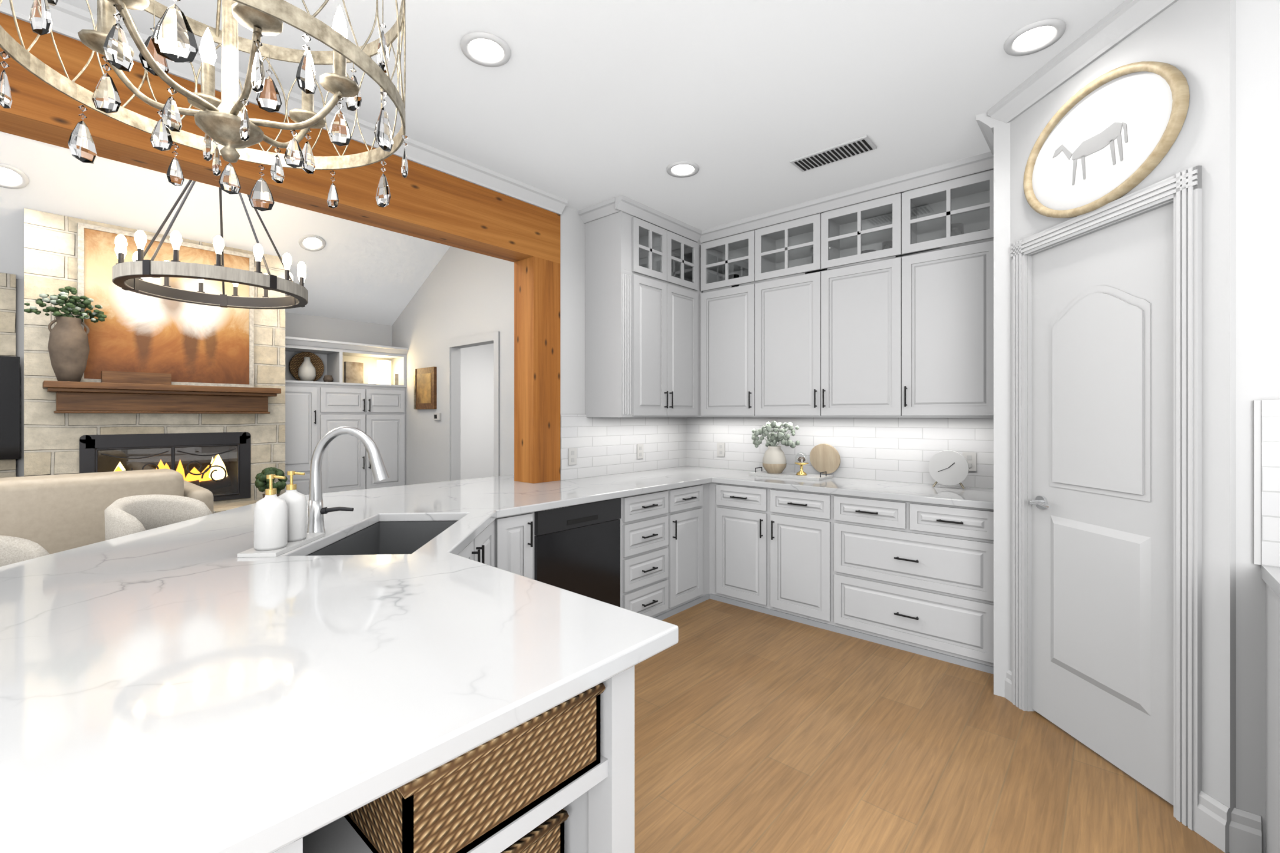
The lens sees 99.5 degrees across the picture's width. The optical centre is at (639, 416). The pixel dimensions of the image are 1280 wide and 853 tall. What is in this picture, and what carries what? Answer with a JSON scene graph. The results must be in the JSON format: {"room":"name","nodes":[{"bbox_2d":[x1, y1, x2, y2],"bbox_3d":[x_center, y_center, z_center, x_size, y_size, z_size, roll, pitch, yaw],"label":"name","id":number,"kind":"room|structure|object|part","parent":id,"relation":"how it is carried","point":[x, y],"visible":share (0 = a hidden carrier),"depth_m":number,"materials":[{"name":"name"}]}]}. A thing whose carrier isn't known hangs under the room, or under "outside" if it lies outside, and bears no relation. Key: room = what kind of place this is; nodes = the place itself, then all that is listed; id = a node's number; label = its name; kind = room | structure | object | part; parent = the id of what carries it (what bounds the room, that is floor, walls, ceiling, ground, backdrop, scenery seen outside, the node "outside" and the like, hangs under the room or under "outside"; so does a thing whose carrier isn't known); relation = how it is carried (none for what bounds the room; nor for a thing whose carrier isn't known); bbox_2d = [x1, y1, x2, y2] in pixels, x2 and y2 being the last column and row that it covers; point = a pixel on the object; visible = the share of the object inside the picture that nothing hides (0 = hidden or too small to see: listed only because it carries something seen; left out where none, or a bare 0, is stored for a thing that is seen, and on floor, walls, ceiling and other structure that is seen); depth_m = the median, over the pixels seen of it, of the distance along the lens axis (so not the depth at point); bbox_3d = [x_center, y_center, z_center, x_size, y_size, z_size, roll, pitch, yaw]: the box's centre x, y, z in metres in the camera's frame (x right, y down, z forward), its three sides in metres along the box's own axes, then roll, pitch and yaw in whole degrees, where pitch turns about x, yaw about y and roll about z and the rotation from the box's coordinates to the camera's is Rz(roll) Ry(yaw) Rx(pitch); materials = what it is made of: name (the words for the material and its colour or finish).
{"room":"kitchen","nodes":[
{"label":"kitchen","id":0,"kind":"room"},
{"bbox_2d":[15,278,391,477],"bbox_3d":[-5.304,-0.828,3.230,0.100,4.400,7.820,0,0,41],"label":"wall","id":1,"kind":"structure","parent":0,"point":[312,327],"depth_m":5.43,"materials":[{"name":"white paint"}]},
{"bbox_2d":[0,272,15,477],"bbox_3d":[-6.177,0.172,2.120,0.050,2.400,4.900,0,0,41],"label":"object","id":2,"kind":"structure","parent":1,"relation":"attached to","point":[7,320],"depth_m":3.92,"materials":[{"name":"stone"}]},
{"bbox_2d":[0,355,20,459],"bbox_3d":[-4.942,-0.058,3.444,0.040,0.740,1.320,0,0,41],"label":"screen","id":3,"kind":"object","parent":2,"relation":"attached to","point":[9,408],"visible":1,"depth_m":3.89,"materials":[{"name":"black"}]},
{"bbox_2d":[0,131,450,325],"bbox_3d":[-4.145,-1.804,2.212,3.185,1.692,7.820,0,0,41],"label":"ceiling","id":4,"kind":"structure","parent":0,"point":[360,271],"depth_m":4.14,"materials":[{"name":"white paint"}]},
{"bbox_2d":[0,163,29,189],"bbox_3d":[-3.901,-1.472,3.329,0.182,0.099,0.201,0,0,35],"label":"recessed light","id":5,"kind":"object","parent":4,"relation":"in","point":[11,177],"depth_m":3.35,"materials":[{"name":"white paint"}]},
{"bbox_2d":[111,179,308,309],"bbox_3d":[-2.757,-1.312,3.553,1.000,1.038,1.007,0,0,41],"label":"chandelier","id":6,"kind":"object","parent":4,"relation":"hanging from","point":[128,276],"visible":0.98,"depth_m":3.37,"materials":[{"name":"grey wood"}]},
{"bbox_2d":[298,234,325,251],"bbox_3d":[-2.784,-1.468,4.609,0.182,0.099,0.201,0,0,35],"label":"recessed light","id":7,"kind":"object","parent":4,"relation":"in","point":[312,243],"depth_m":4.60,"materials":[{"name":"white paint"}]},
{"bbox_2d":[391,246,513,485],"bbox_3d":[-1.646,-0.828,5.128,2.890,4.400,0.100,0,0,41],"label":"wall","id":8,"kind":"structure","parent":0,"point":[460,293],"depth_m":5.27,"materials":[{"name":"white paint"}]},
{"bbox_2d":[413,366,436,409],"bbox_3d":[-2.185,-0.278,5.507,0.400,0.420,0.039,0,0,41],"label":"framed picture","id":9,"kind":"object","parent":8,"relation":"attached to","point":[425,388],"visible":1,"depth_m":5.48,"materials":[{"name":"brown wood"}]},
{"bbox_2d":[433,413,441,420],"bbox_3d":[-2.006,0.007,5.362,0.120,0.070,0.021,0,0,41],"label":"light switch","id":10,"kind":"object","parent":8,"relation":"attached to","point":[436,416],"visible":0.96,"depth_m":5.34,"materials":[{"name":"white plastic"}]},
{"bbox_2d":[445,331,499,481],"bbox_3d":[-1.512,0.322,5.000,0.880,2.100,0.115,0,0,41],"label":"trim","id":11,"kind":"structure","parent":8,"relation":"attached to","point":[452,413],"depth_m":5.21,"materials":[{"name":"white paint"}]},
{"bbox_2d":[460,343,493,479],"bbox_3d":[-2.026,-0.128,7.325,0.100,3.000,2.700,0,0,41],"label":"door","id":12,"kind":"structure","parent":0,"point":[477,412],"depth_m":7.13,"materials":[{"name":"white paint"}]},
{"bbox_2d":[58,0,1125,243],"bbox_3d":[0.846,-1.558,-0.642,8.070,0.100,8.120,0,0,41],"label":"ceiling","id":13,"kind":"structure","parent":0,"point":[577,105],"depth_m":2.47,"materials":[{"name":"white paint"}]},
{"bbox_2d":[0,0,408,211],"bbox_3d":[-0.903,-0.997,1.194,0.717,1.018,0.728,0,0,41],"label":"chandelier","id":14,"kind":"object","parent":13,"relation":"hanging from","point":[228,128],"visible":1,"depth_m":1.18,"materials":[{"name":"beige metal"}]},
{"bbox_2d":[460,31,510,67],"bbox_3d":[-0.633,-1.501,2.228,0.201,0.011,0.201,0,0,35],"label":"recessed light","id":15,"kind":"object","parent":13,"relation":"in","point":[484,49],"depth_m":2.22,"materials":[{"name":"white paint"}]},
{"bbox_2d":[666,160,699,177],"bbox_3d":[0.261,-1.501,3.306,0.201,0.011,0.201,0,0,35],"label":"recessed light","id":16,"kind":"object","parent":13,"relation":"in","point":[679,169],"depth_m":3.30,"materials":[{"name":"white paint"}]},
{"bbox_2d":[789,134,876,172],"bbox_3d":[1.106,-1.500,3.116,0.440,0.015,0.170,0,0,41],"label":"ceiling vent","id":17,"kind":"object","parent":13,"relation":"in","point":[855,147],"visible":1,"depth_m":3.09,"materials":[{"name":"metal"}]},
{"bbox_2d":[1003,18,1066,56],"bbox_3d":[1.568,-1.501,2.158,0.201,0.011,0.201,0,0,2],"label":"recessed light","id":18,"kind":"object","parent":13,"relation":"in","point":[1033,38],"depth_m":2.15,"materials":[{"name":"white paint"}]},
{"bbox_2d":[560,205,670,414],"bbox_3d":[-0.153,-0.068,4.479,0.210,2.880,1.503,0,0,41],"label":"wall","id":19,"kind":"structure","parent":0,"point":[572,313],"depth_m":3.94,"materials":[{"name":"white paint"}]},
{"bbox_2d":[584,257,662,420],"bbox_3d":[-0.076,-0.535,4.110,0.387,1.090,0.532,0,0,41],"label":"upper cabinet","id":20,"kind":"object","parent":19,"relation":"attached to","point":[623,297],"depth_m":3.91,"materials":[{"name":"white paint"}]},
{"bbox_2d":[560,414,687,480],"bbox_3d":[-0.067,0.224,4.399,0.007,0.467,1.494,0,0,41],"label":"backsplash","id":21,"kind":"structure","parent":19,"relation":"attached to","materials":[{"name":"tile"}]},
{"bbox_2d":[568,447,576,464],"bbox_3d":[-0.487,0.292,3.909,0.008,0.120,0.076,0,0,41],"label":"electrical outlet plate","id":22,"kind":"object","parent":21,"relation":"attached to","point":[572,452],"depth_m":3.91,"materials":[{"name":"white plastic"}]},
{"bbox_2d":[637,443,643,459],"bbox_3d":[0.002,0.292,4.465,0.008,0.120,0.076,0,0,41],"label":"electrical outlet plate","id":23,"kind":"object","parent":21,"relation":"attached to","point":[640,447],"depth_m":4.46,"materials":[{"name":"white plastic"}]},
{"bbox_2d":[662,269,707,420],"bbox_3d":[0.216,-0.535,4.398,0.445,1.090,0.518,0,0,41],"label":"upper cabinet","id":24,"kind":"object","parent":19,"relation":"attached to","point":[685,299],"depth_m":4.31,"materials":[{"name":"white paint"}]},
{"bbox_2d":[717,442,724,456],"bbox_3d":[0.702,0.292,4.702,0.076,0.120,0.008,0,0,41],"label":"electrical outlet plate","id":25,"kind":"object","parent":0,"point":[721,446],"depth_m":4.70,"materials":[{"name":"white plastic"}]},
{"bbox_2d":[697,262,761,420],"bbox_3d":[0.817,-0.570,4.406,0.557,1.160,0.327,0,0,41],"label":"upper cabinet","id":26,"kind":"object","parent":0,"relation":"attached to","point":[734,293],"depth_m":4.27,"materials":[{"name":"white paint"}]},
{"bbox_2d":[744,243,829,420],"bbox_3d":[1.177,-0.585,4.090,0.635,1.191,0.327,0,0,41],"label":"upper cabinet","id":27,"kind":"object","parent":0,"relation":"attached to","point":[795,284],"depth_m":3.93,"materials":[{"name":"white paint"}]},
{"bbox_2d":[829,226,912,420],"bbox_3d":[1.571,-0.580,3.744,0.644,1.180,0.327,0,0,41],"label":"upper cabinet","id":28,"kind":"object","parent":0,"relation":"attached to","point":[871,277],"depth_m":3.58,"materials":[{"name":"white paint"}]},
{"bbox_2d":[634,598,1229,852],"bbox_3d":[-0.235,1.402,1.559,12.600,0.060,12.000,0,0,41],"label":"floor","id":29,"kind":"structure","parent":0,"point":[756,732],"depth_m":2.16,"materials":[{"name":"brown wood"}]},
{"bbox_2d":[0,535,49,566],"bbox_3d":[-2.022,0.875,1.646,0.487,0.996,0.487,0,0,41],"label":"bar stool","id":30,"kind":"object","parent":29,"relation":"on","point":[13,550],"visible":0.15,"depth_m":1.80,"materials":[{"name":"fabric"}]},
{"bbox_2d":[0,468,213,554],"bbox_3d":[-3.637,0.830,2.498,0.950,1.045,2.520,0,0,41],"label":"sofa","id":31,"kind":"object","parent":29,"relation":"on","point":[50,514],"visible":0.25,"depth_m":2.70,"materials":[{"name":"fabric"}]},
{"bbox_2d":[24,208,285,513],"bbox_3d":[-3.639,0.007,4.190,1.127,2.729,1.720,0,0,41],"label":"fireplace","id":32,"kind":"object","parent":29,"relation":"on","point":[225,446],"visible":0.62,"depth_m":3.95,"materials":[{"name":"stone"}]},
{"bbox_2d":[24,286,106,381],"bbox_3d":[-3.770,-0.541,3.565,0.192,0.633,0.370,0,0,41],"label":"pot plant","id":33,"kind":"object","parent":32,"relation":"in","point":[68,347],"visible":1,"depth_m":3.53,"materials":[{"name":"green plant"}]},
{"bbox_2d":[101,370,171,384],"bbox_3d":[-3.569,-0.266,3.849,0.070,0.084,0.360,0,0,41],"label":"crate","id":34,"kind":"object","parent":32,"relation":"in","point":[131,378],"visible":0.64,"depth_m":3.82,"materials":[{"name":"brown wood"}]},
{"bbox_2d":[77,222,253,387],"bbox_3d":[-3.500,-0.770,4.068,0.043,1.090,1.000,0,0,41],"label":"framed picture","id":35,"kind":"object","parent":32,"relation":"attached to","point":[184,343],"visible":0.71,"depth_m":4.02},
{"bbox_2d":[254,467,287,497],"bbox_3d":[-2.960,0.553,4.353,0.212,0.285,0.228,0,0,41],"label":"boxwood","id":36,"kind":"object","parent":32,"relation":"on","point":[261,484],"visible":0.69,"depth_m":4.30,"materials":[{"name":"plant"}]},
{"bbox_2d":[104,494,212,540],"bbox_3d":[-2.076,0.865,2.413,0.487,1.016,0.487,0,0,41],"label":"bar stool","id":37,"kind":"object","parent":29,"relation":"on","point":[126,515],"visible":0.12,"depth_m":2.46,"materials":[{"name":"fabric"}]},
{"bbox_2d":[285,336,408,495],"bbox_3d":[-3.019,0.325,5.449,0.398,2.095,1.226,0,0,41],"label":"tall cabinet","id":38,"kind":"object","parent":29,"relation":"on","point":[330,385],"visible":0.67,"depth_m":5.38,"materials":[{"name":"white paint"}]},
{"bbox_2d":[288,351,324,383],"bbox_3d":[-3.283,-0.479,5.341,0.030,0.300,0.300,0,0,41],"label":"woven tray","id":39,"kind":"object","parent":38,"relation":"on","point":[297,360],"depth_m":5.32,"materials":[{"name":"wicker"}]},
{"bbox_2d":[297,356,333,383],"bbox_3d":[-3.169,-0.449,5.295,0.169,0.240,0.290,0,0,41],"label":"vase","id":40,"kind":"object","parent":38,"relation":"on","point":[309,368],"depth_m":5.29,"materials":[{"name":"beige ceramic"}]},
{"bbox_2d":[343,361,363,384],"bbox_3d":[-2.931,-0.439,5.551,0.065,0.220,0.184,0,0,41],"label":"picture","id":41,"kind":"object","parent":38,"relation":"on","point":[353,372],"depth_m":5.53},
{"bbox_2d":[368,360,398,386],"bbox_3d":[-2.744,-0.459,5.757,0.170,0.260,0.284,0,0,41],"label":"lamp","id":42,"kind":"object","parent":38,"relation":"attached to","point":[382,375],"depth_m":5.74,"materials":[{"name":"white"}]},
{"bbox_2d":[850,516,993,674],"bbox_3d":[1.737,0.934,3.405,0.971,0.875,0.617,0,0,41],"label":"base cabinet","id":43,"kind":"object","parent":29,"relation":"on","point":[947,615],"depth_m":3.01,"materials":[{"name":"white paint"}]},
{"bbox_2d":[0,462,993,852],"bbox_3d":[-0.371,0.477,2.595,3.069,0.040,4.618,0,0,41],"label":"countertop","id":44,"kind":"structure","parent":43,"relation":"on","point":[164,689],"depth_m":1.17,"materials":[{"name":"white stone"}]},
{"bbox_2d":[237,470,325,557],"bbox_3d":[-1.249,0.328,1.907,0.120,0.258,0.310,0,0,-4],"label":"soap dispensers","id":45,"kind":"object","parent":44,"relation":"in","point":[280,525],"visible":1,"depth_m":1.82,"materials":[{"name":"white ceramic"}]},
{"bbox_2d":[307,426,388,532],"bbox_3d":[-1.142,0.248,2.122,0.308,0.416,0.066,0,0,-5],"label":"faucet","id":46,"kind":"object","parent":44,"relation":"in","point":[317,510],"visible":1,"depth_m":2.10,"materials":[{"name":"silver metal"}]},
{"bbox_2d":[344,683,605,852],"bbox_3d":[-0.332,0.629,1.062,0.329,0.164,0.418,0,0,41],"label":"basket","id":47,"kind":"object","parent":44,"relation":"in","point":[467,802],"visible":0.44,"depth_m":0.92,"materials":[{"name":"wicker"}]},
{"bbox_2d":[500,809,568,852],"bbox_3d":[-0.394,1.067,1.076,0.220,0.408,0.474,0,0,41],"label":"basket","id":48,"kind":"object","parent":44,"relation":"in","point":[547,836],"visible":0.27,"depth_m":1.15,"materials":[{"name":"wicker"}]},
{"bbox_2d":[513,256,560,483],"bbox_3d":[-0.724,-0.311,3.822,0.220,1.534,0.235,0,0,41],"label":"post","id":49,"kind":"object","parent":44,"relation":"on","point":[537,370],"visible":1,"depth_m":3.74,"materials":[{"name":"brown wood"}]},
{"bbox_2d":[0,12,560,263],"bbox_3d":[-2.789,-1.263,1.470,0.220,0.370,6.495,0,0,41],"label":"beam","id":50,"kind":"structure","parent":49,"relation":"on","point":[426,203],"depth_m":2.63,"materials":[{"name":"brown wood"}]},
{"bbox_2d":[533,497,621,677],"bbox_3d":[-0.335,0.937,3.087,0.034,0.870,0.635,0,0,41],"label":"dishwasher","id":51,"kind":"object","parent":44,"relation":"in","point":[577,545],"depth_m":3.08,"materials":[{"name":"black"}]},
{"bbox_2d":[748,420,840,480],"bbox_3d":[1.143,0.246,4.102,0.656,0.421,0.300,0,0,41],"label":"tray","id":52,"kind":"object","parent":44,"relation":"in","point":[824,458],"visible":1,"depth_m":4.09,"materials":[{"name":"white ceramic"}]},
{"bbox_2d":[928,450,968,489],"bbox_3d":[1.946,0.337,3.420,0.220,0.238,0.044,0,0,33],"label":"clock","id":53,"kind":"object","parent":44,"relation":"on","point":[948,468],"visible":1,"depth_m":3.40,"materials":[{"name":"white ceramic"}]},
{"bbox_2d":[1260,573,1279,852],"bbox_3d":[1.920,0.934,1.248,0.550,0.875,0.618,0,0,41],"label":"base cabinet","id":54,"kind":"object","parent":29,"relation":"on","point":[1272,598],"depth_m":1.59,"materials":[{"name":"white paint"}]},
{"bbox_2d":[1260,563,1279,594],"bbox_3d":[2.436,0.477,0.782,1.960,0.040,0.638,0,0,41],"label":"countertop","id":55,"kind":"structure","parent":54,"relation":"on","point":[1271,572],"depth_m":1.58,"materials":[{"name":"white stone"}]},
{"bbox_2d":[962,452,976,471],"bbox_3d":[2.107,0.292,3.468,0.076,0.120,0.008,0,0,41],"label":"electrical outlet plate","id":56,"kind":"object","parent":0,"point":[970,458],"depth_m":3.46,"materials":[{"name":"white plastic"}]},
{"bbox_2d":[993,118,1010,697],"bbox_3d":[2.055,-0.068,2.968,0.078,2.880,0.860,0,0,41],"label":"wall","id":57,"kind":"structure","parent":0,"point":[1001,399],"depth_m":2.65,"materials":[{"name":"white paint"}]},
{"bbox_2d":[888,205,993,420],"bbox_3d":[1.961,-0.590,3.401,0.628,1.200,0.327,0,0,41],"label":"upper cabinet","id":58,"kind":"object","parent":57,"relation":"attached to","point":[953,255],"depth_m":3.27,"materials":[{"name":"white paint"}]},
{"bbox_2d":[1010,0,1235,833],"bbox_3d":[1.849,-0.068,2.193,0.144,2.880,0.980,0,0,-4],"label":"wall","id":59,"kind":"structure","parent":0,"point":[1123,483],"depth_m":2.00,"materials":[{"name":"white paint"}]},
{"bbox_2d":[0,0,1178,215],"bbox_3d":[0.712,-1.466,-0.800,8.062,0.085,7.615,0,0,41],"label":"crown molding","id":60,"kind":"structure","parent":59,"relation":"attached to","point":[1124,20],"depth_m":2.37,"materials":[{"name":"white paint"}]},
{"bbox_2d":[1023,61,1189,218],"bbox_3d":[1.802,-1.073,2.160,0.036,0.510,0.690,0,0,-4],"label":"wall art","id":61,"kind":"object","parent":59,"relation":"attached to","point":[1106,138],"visible":0.98,"depth_m":2.10},
{"bbox_3d":[1.823,0.275,2.189,0.609,2.195,0.609,0,0,41],"label":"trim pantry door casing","id":62,"kind":"part","parent":59,"relation":"part of","materials":[{"name":"white paint"}]},
{"bbox_3d":[1.856,0.307,2.189,0.491,2.105,0.498,0,0,41],"label":"pantry door","id":63,"kind":"part","parent":59,"relation":"part of","materials":[{"name":"white paint"}]},
{"bbox_2d":[1004,670,1261,852],"bbox_3d":[1.838,1.302,2.167,0.767,0.140,0.701,0,0,41],"label":"baseboard","id":64,"kind":"structure","parent":59,"relation":"attached to","point":[1241,833],"depth_m":1.70,"materials":[{"name":"white paint"}]},
{"bbox_2d":[1235,0,1279,852],"bbox_3d":[3.709,-0.068,0.170,4.840,2.880,0.120,0,0,41],"label":"wall","id":65,"kind":"structure","parent":0,"point":[1257,200],"depth_m":1.68,"materials":[{"name":"white paint"}]},
{"bbox_2d":[1253,400,1261,565],"bbox_3d":[1.901,0.204,1.669,0.015,0.505,0.010,0,0,41],"label":"trim","id":66,"kind":"structure","parent":65,"relation":"attached to","point":[1257,482],"depth_m":1.67,"materials":[{"name":"white paint"}]},
{"bbox_2d":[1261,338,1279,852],"bbox_3d":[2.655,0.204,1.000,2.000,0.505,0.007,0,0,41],"label":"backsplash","id":67,"kind":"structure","parent":65,"relation":"attached to","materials":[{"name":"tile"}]}
]}

